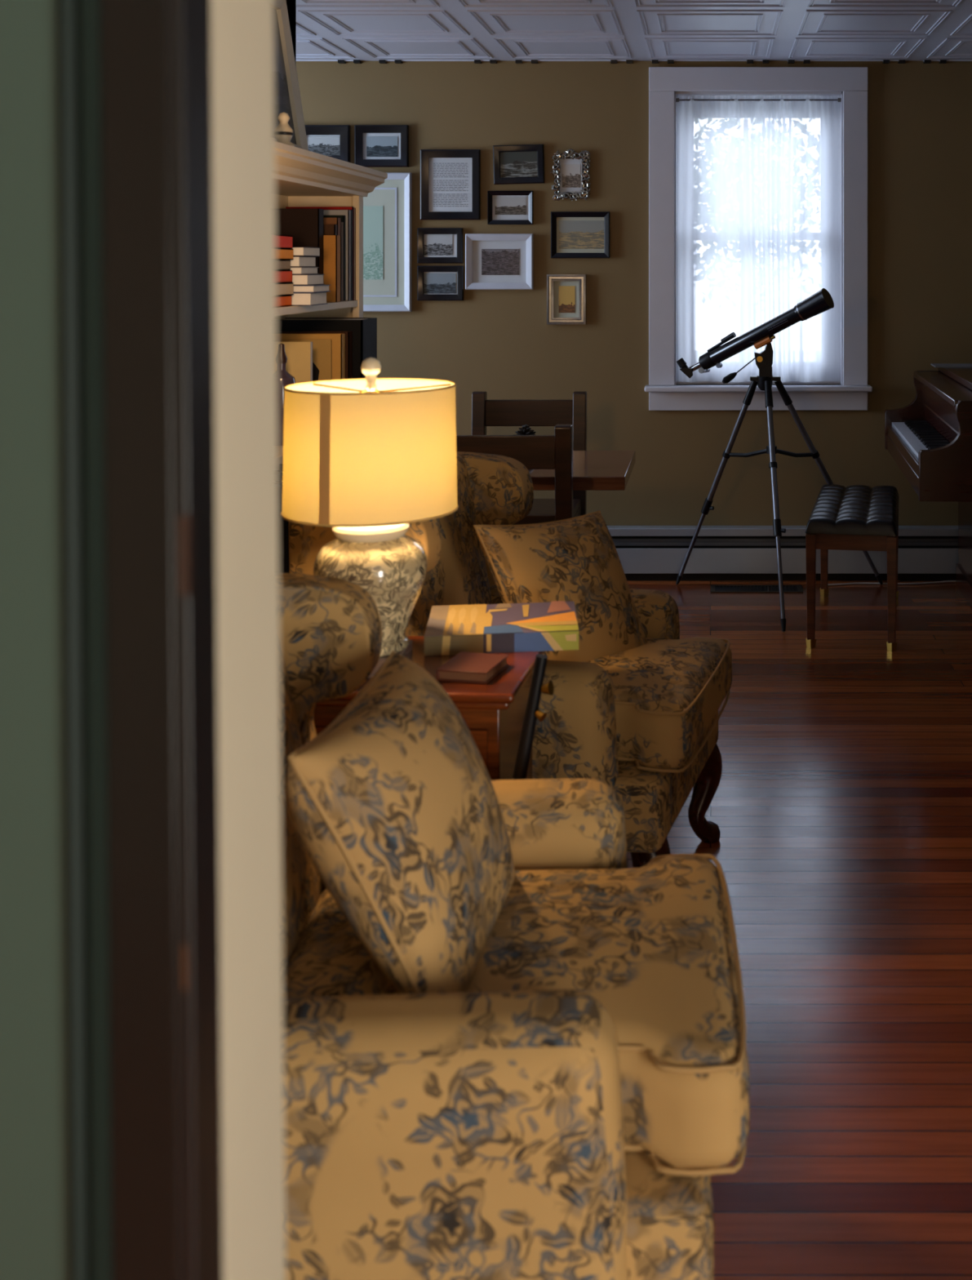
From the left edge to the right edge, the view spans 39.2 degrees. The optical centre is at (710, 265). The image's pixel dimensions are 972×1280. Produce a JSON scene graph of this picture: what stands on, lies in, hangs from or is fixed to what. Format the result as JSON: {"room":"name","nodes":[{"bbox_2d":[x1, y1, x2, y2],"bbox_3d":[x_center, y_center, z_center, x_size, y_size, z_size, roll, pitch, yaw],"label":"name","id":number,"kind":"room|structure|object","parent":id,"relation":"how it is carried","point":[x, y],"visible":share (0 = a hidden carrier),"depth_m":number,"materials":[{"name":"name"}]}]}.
{"room":"living room","nodes":[
{"label":"living room","id":0,"kind":"room"},
{"bbox_2d":[285,0,295,60],"bbox_3d":[-2.426,0.243,2.610,2.048,2.333,3.780,0,0,0],"label":"wall","id":1,"kind":"structure","parent":0,"point":[291,4],"depth_m":4.46,"materials":[{"name":"paint"}]},
{"bbox_2d":[295,61,971,525],"bbox_3d":[-0.875,0.243,6.120,5.150,2.333,0.240,0,0,0],"label":"wall","id":2,"kind":"structure","parent":0,"point":[501,344],"depth_m":6.00,"materials":[{"name":"paint"}]},
{"bbox_2d":[304,124,350,162],"bbox_3d":[-1.745,-0.541,5.987,0.245,0.180,0.024,0,0,0],"label":"framed picture","id":3,"kind":"object","parent":2,"relation":"attached to","point":[330,140],"visible":0.53,"depth_m":5.98,"materials":[{"name":"black wood"}]},
{"bbox_2d":[308,136,339,155],"bbox_3d":[-1.740,-0.535,5.992,0.141,0.094,0.002,0,0,0],"label":"print","id":4,"kind":"object","parent":3,"relation":"attached to","point":[324,145],"depth_m":5.99},
{"bbox_2d":[354,124,408,167],"bbox_3d":[-1.479,-0.537,5.987,0.240,0.188,0.024,0,0,0],"label":"framed picture","id":5,"kind":"object","parent":2,"relation":"attached to","point":[375,145],"visible":0.96,"depth_m":5.98,"materials":[{"name":"black wood"}]},
{"bbox_2d":[366,136,397,156],"bbox_3d":[-1.478,-0.536,5.992,0.140,0.091,0.002,0,0,0],"label":"print","id":6,"kind":"object","parent":5,"relation":"attached to","point":[376,146],"depth_m":5.99},
{"bbox_2d":[363,173,412,311],"bbox_3d":[-1.555,-0.106,5.984,0.417,0.624,0.030,0,0,0],"label":"framed picture","id":7,"kind":"object","parent":2,"relation":"attached to","point":[388,209],"visible":0.53,"depth_m":5.99,"materials":[{"name":"white wood"}]},
{"bbox_2d":[363,205,383,279],"bbox_3d":[-1.555,-0.103,5.992,0.162,0.331,0.002,0,0,0],"label":"print","id":8,"kind":"object","parent":7,"relation":"attached to","point":[373,215],"depth_m":5.99},
{"bbox_2d":[417,227,463,263],"bbox_3d":[-1.216,-0.090,5.987,0.204,0.159,0.024,0,0,0],"label":"framed picture","id":9,"kind":"object","parent":2,"relation":"attached to","point":[434,245],"visible":1,"depth_m":5.98,"materials":[{"name":"black wood"}]},
{"bbox_2d":[424,235,453,255],"bbox_3d":[-1.225,-0.093,5.992,0.129,0.091,0.002,0,0,0],"label":"print","id":10,"kind":"object","parent":9,"relation":"attached to","point":[434,245],"depth_m":5.99},
{"bbox_2d":[417,266,464,300],"bbox_3d":[-1.214,0.078,5.987,0.206,0.156,0.024,0,0,0],"label":"framed picture","id":11,"kind":"object","parent":2,"relation":"attached to","point":[433,282],"visible":1,"depth_m":5.98,"materials":[{"name":"black wood"}]},
{"bbox_2d":[424,273,456,293],"bbox_3d":[-1.218,0.080,5.992,0.145,0.091,0.002,0,0,0],"label":"print","id":12,"kind":"object","parent":11,"relation":"attached to","point":[434,283],"depth_m":5.99},
{"bbox_2d":[420,149,480,219],"bbox_3d":[-1.170,-0.364,5.987,0.269,0.316,0.024,0,0,0],"label":"framed picture","id":13,"kind":"object","parent":2,"relation":"attached to","point":[451,179],"visible":1,"depth_m":5.99,"materials":[{"name":"black wood"}]},
{"bbox_2d":[465,233,533,289],"bbox_3d":[-0.950,-0.018,5.984,0.303,0.250,0.030,0,0,0],"label":"framed picture","id":14,"kind":"object","parent":2,"relation":"attached to","point":[493,261],"visible":1,"depth_m":5.99,"materials":[{"name":"white wood"}]},
{"bbox_2d":[481,248,519,275],"bbox_3d":[-0.946,-0.017,5.992,0.170,0.117,0.002,0,0,0],"label":"print","id":15,"kind":"object","parent":14,"relation":"attached to","point":[494,261],"depth_m":5.99},
{"bbox_2d":[487,191,533,224],"bbox_3d":[-0.900,-0.261,5.987,0.204,0.151,0.024,0,0,0],"label":"framed picture","id":16,"kind":"object","parent":2,"relation":"attached to","point":[504,207],"visible":1,"depth_m":5.99,"materials":[{"name":"black wood"}]},
{"bbox_2d":[494,197,526,214],"bbox_3d":[-0.900,-0.269,5.992,0.141,0.078,0.002,0,0,0],"label":"print","id":17,"kind":"object","parent":16,"relation":"attached to","point":[503,206],"depth_m":5.99},
{"bbox_2d":[493,144,545,184],"bbox_3d":[-0.862,-0.455,5.987,0.227,0.175,0.024,-1,0,0],"label":"framed picture","id":18,"kind":"object","parent":2,"relation":"attached to","point":[518,164],"visible":1,"depth_m":5.98,"materials":[{"name":"black wood"}]},
{"bbox_2d":[500,151,537,177],"bbox_3d":[-0.861,-0.454,5.992,0.172,0.120,0.002,-2,0,0],"label":"print","id":19,"kind":"object","parent":18,"relation":"attached to","point":[513,164],"depth_m":5.99},
{"bbox_2d":[546,274,586,324],"bbox_3d":[-0.648,0.151,5.987,0.175,0.224,0.024,0,0,0],"label":"framed picture","id":20,"kind":"object","parent":2,"relation":"attached to","point":[566,293],"visible":1,"depth_m":5.99,"materials":[{"name":"silver metal"}]},
{"bbox_2d":[559,285,575,312],"bbox_3d":[-0.647,0.151,5.992,0.073,0.120,0.002,0,0,0],"label":"print","id":21,"kind":"object","parent":20,"relation":"attached to","point":[566,293],"depth_m":5.99},
{"bbox_2d":[551,148,591,200],"bbox_3d":[-0.629,-0.408,5.986,0.183,0.236,0.026,0,0,0],"label":"framed picture","id":22,"kind":"object","parent":2,"relation":"attached to","point":[571,171],"visible":1,"depth_m":5.98,"materials":[{"name":"silver metal"}]},
{"bbox_2d":[562,164,580,187],"bbox_3d":[-0.627,-0.404,5.992,0.081,0.104,0.002,0,0,0],"label":"print","id":23,"kind":"object","parent":22,"relation":"attached to","point":[571,172],"depth_m":5.99},
{"bbox_2d":[551,211,609,257],"bbox_3d":[-0.586,-0.138,5.987,0.264,0.209,0.024,0,0,0],"label":"framed picture","id":24,"kind":"object","parent":2,"relation":"attached to","point":[574,234],"visible":1,"depth_m":5.99,"materials":[{"name":"black wood"}]},
{"bbox_2d":[559,220,604,248],"bbox_3d":[-0.580,-0.140,5.992,0.206,0.128,0.002,0,0,0],"label":"print","id":25,"kind":"object","parent":24,"relation":"attached to","point":[573,234],"depth_m":5.99},
{"bbox_2d":[644,66,872,410],"bbox_3d":[0.214,-0.121,6.082,1.017,1.542,0.315,0,0,0],"label":"window","id":26,"kind":"structure","parent":2,"relation":"in","point":[665,83],"depth_m":5.98,"materials":[{"name":"white paint"}]},
{"bbox_2d":[675,97,841,102],"bbox_3d":[0.217,-0.750,6.026,0.755,0.018,0.018,0,0,0],"label":"curtain rod","id":27,"kind":"object","parent":26,"relation":"attached to","point":[677,100],"visible":1,"depth_m":6.03,"materials":[{"name":"grey metal"}]},
{"bbox_2d":[676,95,840,382],"bbox_3d":[0.217,-0.123,6.030,0.743,1.296,0.061,0,0,0],"label":"sheer curtain","id":28,"kind":"object","parent":27,"relation":"hanging from","point":[758,183],"visible":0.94,"depth_m":6.03,"materials":[{"name":"white fabric"}]},
{"bbox_2d":[607,525,958,580],"bbox_3d":[-0.875,1.290,5.965,4.850,0.240,0.066,0,0,0],"label":"baseboard heater","id":29,"kind":"object","parent":2,"relation":"attached to","point":[645,553],"visible":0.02,"depth_m":5.94,"materials":[{"name":"metal"}]},
{"bbox_2d":[295,0,971,63],"bbox_3d":[-0.875,-0.957,2.948,5.150,0.093,9.395,0,0,0],"label":"ceiling","id":30,"kind":"structure","parent":0,"point":[341,31],"depth_m":5.21,"materials":[{"name":"paint"}]},
{"bbox_2d":[626,580,971,1279],"bbox_3d":[-0.875,1.450,2.225,5.150,0.080,7.950,0,0,0],"label":"floor","id":31,"kind":"structure","parent":0,"point":[841,806],"depth_m":2.88,"materials":[{"name":"brown wood"}]},
{"bbox_2d":[275,141,387,470],"bbox_3d":[-1.242,0.550,3.700,0.316,1.720,1.532,0,0,0],"label":"bookcase","id":32,"kind":"object","parent":31,"relation":"on","point":[303,177],"visible":0.13,"depth_m":4.08,"materials":[{"name":"beige paint"}]},
{"bbox_2d":[278,470,282,479],"bbox_3d":[-1.270,0.774,4.138,0.200,0.270,0.048,0,0,0],"label":"book","id":33,"kind":"object","parent":32,"relation":"on","point":[280,472],"visible":0.02,"depth_m":4.11,"materials":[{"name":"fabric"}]},
{"bbox_2d":[279,463,283,470],"bbox_3d":[-1.270,0.769,4.252,0.200,0.280,0.048,0,0,0],"label":"book","id":34,"kind":"object","parent":32,"relation":"on","point":[281,466],"visible":0.02,"depth_m":4.23,"materials":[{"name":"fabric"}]},
{"bbox_2d":[278,482,289,573],"bbox_3d":[-1.270,0.774,3.910,0.200,0.270,0.048,0,0,0],"label":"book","id":35,"kind":"object","parent":32,"relation":"on","point":[283,525],"visible":0.07,"depth_m":3.89,"materials":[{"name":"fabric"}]},
{"bbox_2d":[276,294,291,306],"bbox_3d":[-1.262,0.097,3.590,0.195,0.030,0.220,0,0,0],"label":"book","id":36,"kind":"object","parent":32,"relation":"on","point":[282,300],"visible":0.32,"depth_m":3.63,"materials":[{"name":"paper"}]},
{"bbox_2d":[275,282,293,296],"bbox_3d":[-1.260,0.064,3.590,0.200,0.034,0.220,0,0,0],"label":"book","id":37,"kind":"object","parent":36,"relation":"on","point":[284,288],"visible":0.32,"depth_m":3.62,"materials":[{"name":"paper"}]},
{"bbox_2d":[275,270,292,283],"bbox_3d":[-1.262,0.029,3.590,0.197,0.034,0.220,0,0,0],"label":"book","id":38,"kind":"object","parent":37,"relation":"on","point":[282,276],"visible":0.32,"depth_m":3.63,"materials":[{"name":"paper"}]},
{"bbox_2d":[275,259,290,270],"bbox_3d":[-1.264,-0.002,3.590,0.192,0.028,0.220,0,0,0],"label":"book","id":39,"kind":"object","parent":38,"relation":"on","point":[281,264],"visible":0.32,"depth_m":3.64,"materials":[{"name":"paper"}]},
{"bbox_2d":[275,248,293,259],"bbox_3d":[-1.260,-0.032,3.590,0.200,0.030,0.220,0,0,0],"label":"book","id":40,"kind":"object","parent":39,"relation":"on","point":[281,254],"visible":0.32,"depth_m":3.62,"materials":[{"name":"paper"}]},
{"bbox_2d":[275,235,292,248],"bbox_3d":[-1.261,-0.065,3.590,0.198,0.036,0.220,0,0,0],"label":"book","id":41,"kind":"object","parent":40,"relation":"on","point":[284,242],"visible":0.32,"depth_m":3.63,"materials":[{"name":"paper"}]},
{"bbox_2d":[275,111,294,146],"bbox_3d":[-1.135,-0.359,3.540,0.056,0.098,0.056,0,0,0],"label":"carved ornament","id":42,"kind":"object","parent":32,"relation":"on","point":[284,133],"visible":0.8,"depth_m":3.53,"materials":[{"name":"beige paint"}]},
{"bbox_2d":[276,343,295,445],"bbox_3d":[-1.225,0.365,3.800,0.080,0.288,0.080,0,0,0],"label":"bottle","id":43,"kind":"object","parent":32,"relation":"on","point":[285,378],"visible":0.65,"depth_m":3.77,"materials":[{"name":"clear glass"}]},
{"bbox_2d":[273,0,308,150],"bbox_3d":[-1.312,-0.584,3.780,0.104,0.547,0.840,0,0,0],"label":"picture","id":44,"kind":"object","parent":32,"relation":"on","point":[287,100],"visible":0.31,"depth_m":4.14,"materials":[{"name":"grey wood"}]},
{"bbox_2d":[276,342,312,382],"bbox_3d":[-1.278,0.367,3.928,0.205,0.285,0.006,0,0,0],"label":"book","id":45,"kind":"object","parent":32,"relation":"on","point":[299,364],"visible":0.29,"depth_m":3.93,"materials":[{"name":"paper"}]},
{"bbox_2d":[275,208,323,274],"bbox_3d":[-1.282,-0.031,4.067,0.185,0.285,0.049,0,0,0],"label":"book","id":46,"kind":"object","parent":32,"relation":"on","point":[305,226],"visible":0.3,"depth_m":4.04,"materials":[{"name":"paper"}]},
{"bbox_2d":[276,339,331,381],"bbox_3d":[-1.252,0.367,4.052,0.195,0.285,0.006,0,0,0],"label":"book","id":47,"kind":"object","parent":32,"relation":"on","point":[322,348],"visible":0.2,"depth_m":4.05,"materials":[{"name":"paper"}]},
{"bbox_2d":[291,291,328,305],"bbox_3d":[-1.218,0.093,3.800,0.204,0.036,0.160,0,0,0],"label":"book","id":48,"kind":"object","parent":32,"relation":"on","point":[297,298],"visible":0.3,"depth_m":3.72,"materials":[{"name":"paper"}]},
{"bbox_2d":[293,284,330,292],"bbox_3d":[-1.214,0.065,3.800,0.212,0.020,0.160,0,0,0],"label":"book","id":49,"kind":"object","parent":48,"relation":"on","point":[296,288],"visible":0.32,"depth_m":3.72,"materials":[{"name":"paper"}]},
{"bbox_2d":[292,274,324,284],"bbox_3d":[-1.222,0.040,3.800,0.195,0.030,0.160,0,0,0],"label":"book","id":50,"kind":"object","parent":49,"relation":"on","point":[297,279],"visible":0.27,"depth_m":3.73,"materials":[{"name":"paper"}]},
{"bbox_2d":[290,266,319,274],"bbox_3d":[-1.231,0.014,3.800,0.178,0.020,0.160,0,0,0],"label":"book","id":51,"kind":"object","parent":50,"relation":"on","point":[295,270],"visible":0.27,"depth_m":3.75,"materials":[{"name":"paper"}]},
{"bbox_2d":[290,256,316,266],"bbox_3d":[-1.234,-0.011,3.800,0.172,0.030,0.160,0,0,0],"label":"book","id":52,"kind":"object","parent":51,"relation":"on","point":[297,261],"visible":0.27,"depth_m":3.76,"materials":[{"name":"paper"}]},
{"bbox_2d":[292,246,320,256],"bbox_3d":[-1.228,-0.040,3.800,0.184,0.026,0.160,0,0,0],"label":"book","id":53,"kind":"object","parent":52,"relation":"on","point":[297,251],"visible":0.27,"depth_m":3.74,"materials":[{"name":"paper"}]},
{"bbox_2d":[276,333,345,379],"bbox_3d":[-1.256,0.359,4.090,0.257,0.300,0.040,0,0,0],"label":"book","id":54,"kind":"object","parent":32,"relation":"on","point":[338,340],"visible":0.25,"depth_m":4.07,"materials":[{"name":"paper"}]},
{"bbox_2d":[276,331,352,378],"bbox_3d":[-1.252,0.357,4.135,0.267,0.305,0.040,0,0,0],"label":"book","id":55,"kind":"object","parent":32,"relation":"on","point":[348,335],"visible":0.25,"depth_m":4.12,"materials":[{"name":"fabric"}]},
{"bbox_2d":[285,206,353,300],"bbox_3d":[-1.266,-0.040,4.314,0.217,0.302,0.009,0,0,0],"label":"book","id":56,"kind":"object","parent":32,"relation":"on","point":[286,207],"visible":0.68,"depth_m":4.31,"materials":[{"name":"paper"}]},
{"bbox_2d":[276,317,377,378],"bbox_3d":[-1.236,0.340,4.250,0.297,0.340,0.180,0,0,0],"label":"book","id":57,"kind":"object","parent":32,"relation":"on","point":[364,330],"visible":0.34,"depth_m":4.16,"materials":[{"name":"fabric"}]},
{"bbox_2d":[323,224,337,235],"bbox_3d":[-1.272,-0.009,4.154,0.207,0.240,0.029,0,0,0],"label":"book","id":58,"kind":"object","parent":32,"relation":"on","point":[328,229],"visible":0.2,"depth_m":4.14,"materials":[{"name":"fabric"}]},
{"bbox_2d":[323,235,340,302],"bbox_3d":[-1.262,0.009,4.115,0.225,0.205,0.043,0,0,0],"label":"book","id":59,"kind":"object","parent":32,"relation":"on","point":[331,243],"visible":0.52,"depth_m":4.09,"materials":[{"name":"paper"}]},
{"bbox_2d":[323,217,341,301],"bbox_3d":[-1.272,-0.019,4.188,0.207,0.262,0.035,0,0,0],"label":"book","id":60,"kind":"object","parent":32,"relation":"on","point":[326,220],"visible":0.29,"depth_m":4.18,"materials":[{"name":"paper"}]},
{"bbox_2d":[323,215,345,300],"bbox_3d":[-1.272,-0.025,4.248,0.207,0.272,0.021,0,0,0],"label":"book","id":61,"kind":"object","parent":32,"relation":"on","point":[343,217],"visible":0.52,"depth_m":4.24,"materials":[{"name":"paper"}]},
{"bbox_2d":[323,209,351,300],"bbox_3d":[-1.266,-0.034,4.274,0.217,0.290,0.025,0,0,0],"label":"book","id":62,"kind":"object","parent":32,"relation":"on","point":[347,213],"visible":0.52,"depth_m":4.26,"materials":[{"name":"paper"}]},
{"bbox_2d":[341,222,343,301],"bbox_3d":[-1.272,-0.013,4.221,0.207,0.250,0.029,0,0,0],"label":"book","id":63,"kind":"object","parent":32,"relation":"on","point":[342,223],"visible":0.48,"depth_m":4.22,"materials":[{"name":"paper"}]},
{"bbox_2d":[350,209,352,300],"bbox_3d":[-1.266,-0.035,4.298,0.217,0.292,0.019,0,0,0],"label":"book","id":64,"kind":"object","parent":32,"relation":"on","point":[350,210],"visible":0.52,"depth_m":4.29,"materials":[{"name":"paper"}]},
{"bbox_2d":[353,207,355,300],"bbox_3d":[-1.266,-0.038,4.332,0.217,0.300,0.025,0,0,0],"label":"book","id":65,"kind":"object","parent":32,"relation":"on","point":[354,209],"visible":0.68,"depth_m":4.33,"materials":[{"name":"paper"}]},
{"bbox_2d":[313,635,545,780],"bbox_3d":[-0.590,1.070,2.455,0.530,0.680,0.350,0,0,4],"label":"end table","id":66,"kind":"object","parent":31,"relation":"on","point":[493,713],"visible":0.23,"depth_m":2.31,"materials":[{"name":"red wood"}]},
{"bbox_2d":[280,357,458,678],"bbox_3d":[-0.616,0.448,2.415,0.312,0.564,0.312,0,0,-39],"label":"table lamp","id":67,"kind":"object","parent":66,"relation":"on","point":[371,457],"visible":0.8,"depth_m":2.31,"materials":[{"name":"beige fabric"}]},
{"bbox_2d":[313,534,427,657],"bbox_3d":[-0.616,0.592,2.415,0.200,0.204,0.200,0,0,0],"label":"lamp base","id":68,"kind":"object","parent":67,"relation":"attached to","point":[392,569],"depth_m":2.35,"materials":[{"name":"ceramic"}]},
{"bbox_2d":[436,651,509,684],"bbox_3d":[-0.425,0.720,2.385,0.094,0.020,0.110,0,0,12],"label":"book","id":69,"kind":"object","parent":66,"relation":"on","point":[464,667],"visible":0.99,"depth_m":2.36,"materials":[{"name":"red fabric"}]},
{"bbox_2d":[424,600,578,655],"bbox_3d":[-0.409,0.711,2.621,0.288,0.038,0.226,0,0,-8],"label":"magazines","id":70,"kind":"object","parent":66,"relation":"on","point":[503,628],"visible":1,"depth_m":2.54,"materials":[{"name":"paper"}]},
{"bbox_2d":[288,451,732,867],"bbox_3d":[-0.406,0.927,3.050,0.848,0.982,0.769,0,0,11],"label":"wingback armchair","id":71,"kind":"object","parent":31,"relation":"on","point":[642,722],"visible":0.4,"depth_m":2.81,"materials":[{"name":"fabric"}]},
{"bbox_2d":[473,510,647,662],"bbox_3d":[-0.321,0.767,3.026,0.491,0.417,0.170,0,0,-44],"label":"throw pillow","id":72,"kind":"object","parent":71,"relation":"on","point":[576,559],"visible":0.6,"depth_m":2.96,"materials":[{"name":"beige fabric"}]},
{"bbox_2d":[586,636,732,768],"bbox_3d":[-0.288,0.970,3.027,0.600,0.184,0.564,0,0,11],"label":"seat cushion","id":73,"kind":"object","parent":71,"relation":"on","point":[668,691],"depth_m":2.83,"materials":[{"name":"fabric"}]},
{"bbox_2d":[279,573,749,1279],"bbox_3d":[-0.387,0.927,1.764,0.848,0.982,0.769,0,0,-3],"label":"wingback armchair","id":74,"kind":"object","parent":31,"relation":"on","point":[571,1113],"visible":0.61,"depth_m":1.46,"materials":[{"name":"fabric"}]},
{"bbox_2d":[283,650,515,994],"bbox_3d":[-0.401,0.739,1.756,0.245,0.337,0.432,0,0,5],"label":"throw pillow","id":75,"kind":"object","parent":74,"relation":"on","point":[394,806],"visible":0.92,"depth_m":1.60,"materials":[{"name":"beige fabric"}]},
{"bbox_2d":[283,856,749,1168],"bbox_3d":[-0.267,0.970,1.771,0.600,0.184,0.564,0,0,-3],"label":"seat cushion","id":76,"kind":"object","parent":74,"relation":"on","point":[652,943],"depth_m":1.68,"materials":[{"name":"fabric"}]},
{"bbox_2d":[456,424,573,524],"bbox_3d":[-0.685,0.964,4.533,0.470,0.893,0.474,0,0,0],"label":"dining chair","id":77,"kind":"object","parent":31,"relation":"on","point":[555,451],"visible":0.2,"depth_m":4.31,"materials":[{"name":"brown wood"}]},
{"bbox_2d":[471,391,586,517],"bbox_3d":[-0.748,0.966,5.297,0.470,0.889,0.474,0,0,0],"label":"dining chair","id":78,"kind":"object","parent":31,"relation":"on","point":[485,412],"visible":0.34,"depth_m":5.50,"materials":[{"name":"brown wood"}]},
{"bbox_2d":[512,653,554,779],"bbox_3d":[-0.359,1.032,2.226,0.194,0.758,0.044,0,0,0],"label":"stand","id":79,"kind":"object","parent":31,"relation":"on","point":[532,713],"visible":0.17,"depth_m":2.22,"materials":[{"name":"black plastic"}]},
{"bbox_2d":[528,450,635,513],"bbox_3d":[-0.720,1.061,4.810,0.862,0.698,0.640,0,0,0],"label":"dining table","id":80,"kind":"object","parent":31,"relation":"on","point":[593,470],"visible":0.2,"depth_m":4.59,"materials":[{"name":"brown wood"}]},
{"bbox_2d":[513,424,536,435],"bbox_3d":[-0.657,0.637,4.720,0.097,0.149,0.097,0,0,0],"label":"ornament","id":81,"kind":"object","parent":80,"relation":"on","point":[525,430],"visible":0.27,"depth_m":4.71,"materials":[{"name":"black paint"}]},
{"bbox_2d":[711,584,803,592],"bbox_3d":[0.200,1.407,5.800,0.400,0.005,0.124,0,0,0],"label":"floor vent","id":82,"kind":"object","parent":31,"relation":"in","point":[714,588],"visible":0.94,"depth_m":5.80,"materials":[{"name":"brown metal"}]},
{"bbox_2d":[715,586,798,591],"bbox_3d":[0.200,1.408,5.800,0.360,0.004,0.096,0,0,0],"label":"grille","id":83,"kind":"object","parent":82,"relation":"attached to","point":[717,588],"depth_m":5.80,"materials":[{"name":"black metal"}]},
{"bbox_2d":[675,288,883,631],"bbox_3d":[0.304,0.750,5.503,0.917,1.317,0.776,0,0,0],"label":"telescope","id":84,"kind":"object","parent":31,"relation":"on","point":[821,301],"visible":0.94,"depth_m":5.59,"materials":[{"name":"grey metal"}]},
{"bbox_2d":[805,484,899,651],"bbox_3d":[0.576,1.170,5.284,0.336,0.480,0.816,0,0,9],"label":"piano bench","id":85,"kind":"object","parent":31,"relation":"on","point":[863,517],"visible":1,"depth_m":4.91,"materials":[{"name":"black leather"}]},
{"bbox_2d":[805,484,899,536],"bbox_3d":[0.576,0.958,5.284,0.336,0.056,0.816,0,0,8],"label":"cushion","id":86,"kind":"object","parent":85,"relation":"on","point":[838,510],"depth_m":5.07,"materials":[{"name":"black leather"}]},
{"bbox_2d":[827,580,955,586],"bbox_3d":[0.822,1.405,5.891,0.629,0.008,0.035,0,0,-5],"label":"power cord","id":87,"kind":"object","parent":31,"relation":"on","point":[945,581],"visible":0.78,"depth_m":5.88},
{"bbox_2d":[884,367,971,609],"bbox_3d":[1.047,0.922,5.235,0.600,0.975,1.335,0,0,2],"label":"upright piano","id":88,"kind":"object","parent":31,"relation":"on","point":[929,438],"visible":1,"depth_m":5.15,"materials":[{"name":"brown wood"}]},
{"bbox_2d":[931,363,971,367],"bbox_3d":[1.073,0.431,5.755,0.220,0.006,0.160,0,0,2],"label":"sheet music","id":89,"kind":"object","parent":88,"relation":"on","point":[935,365],"visible":1,"depth_m":5.73,"materials":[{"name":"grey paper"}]},
{"bbox_3d":[0.075,0.243,0.673,3.250,2.333,0.094,0,0,0],"label":"wall","id":90,"kind":"structure","parent":0,"visible":0},
{"bbox_2d":[0,0,222,1279],"bbox_3d":[-0.426,0.372,0.615,0.387,2.040,0.038,-1,0,0],"label":"door","id":91,"kind":"structure","parent":90,"relation":"in","point":[111,1117],"depth_m":0.60,"materials":[{"name":"green paint"}]},
{"bbox_2d":[210,0,285,1279],"bbox_3d":[-0.247,0.362,0.677,0.030,2.084,0.092,-1,0,0],"label":"trim","id":92,"kind":"structure","parent":90,"relation":"attached to","point":[242,36],"depth_m":0.67,"materials":[{"name":"beige paint"}]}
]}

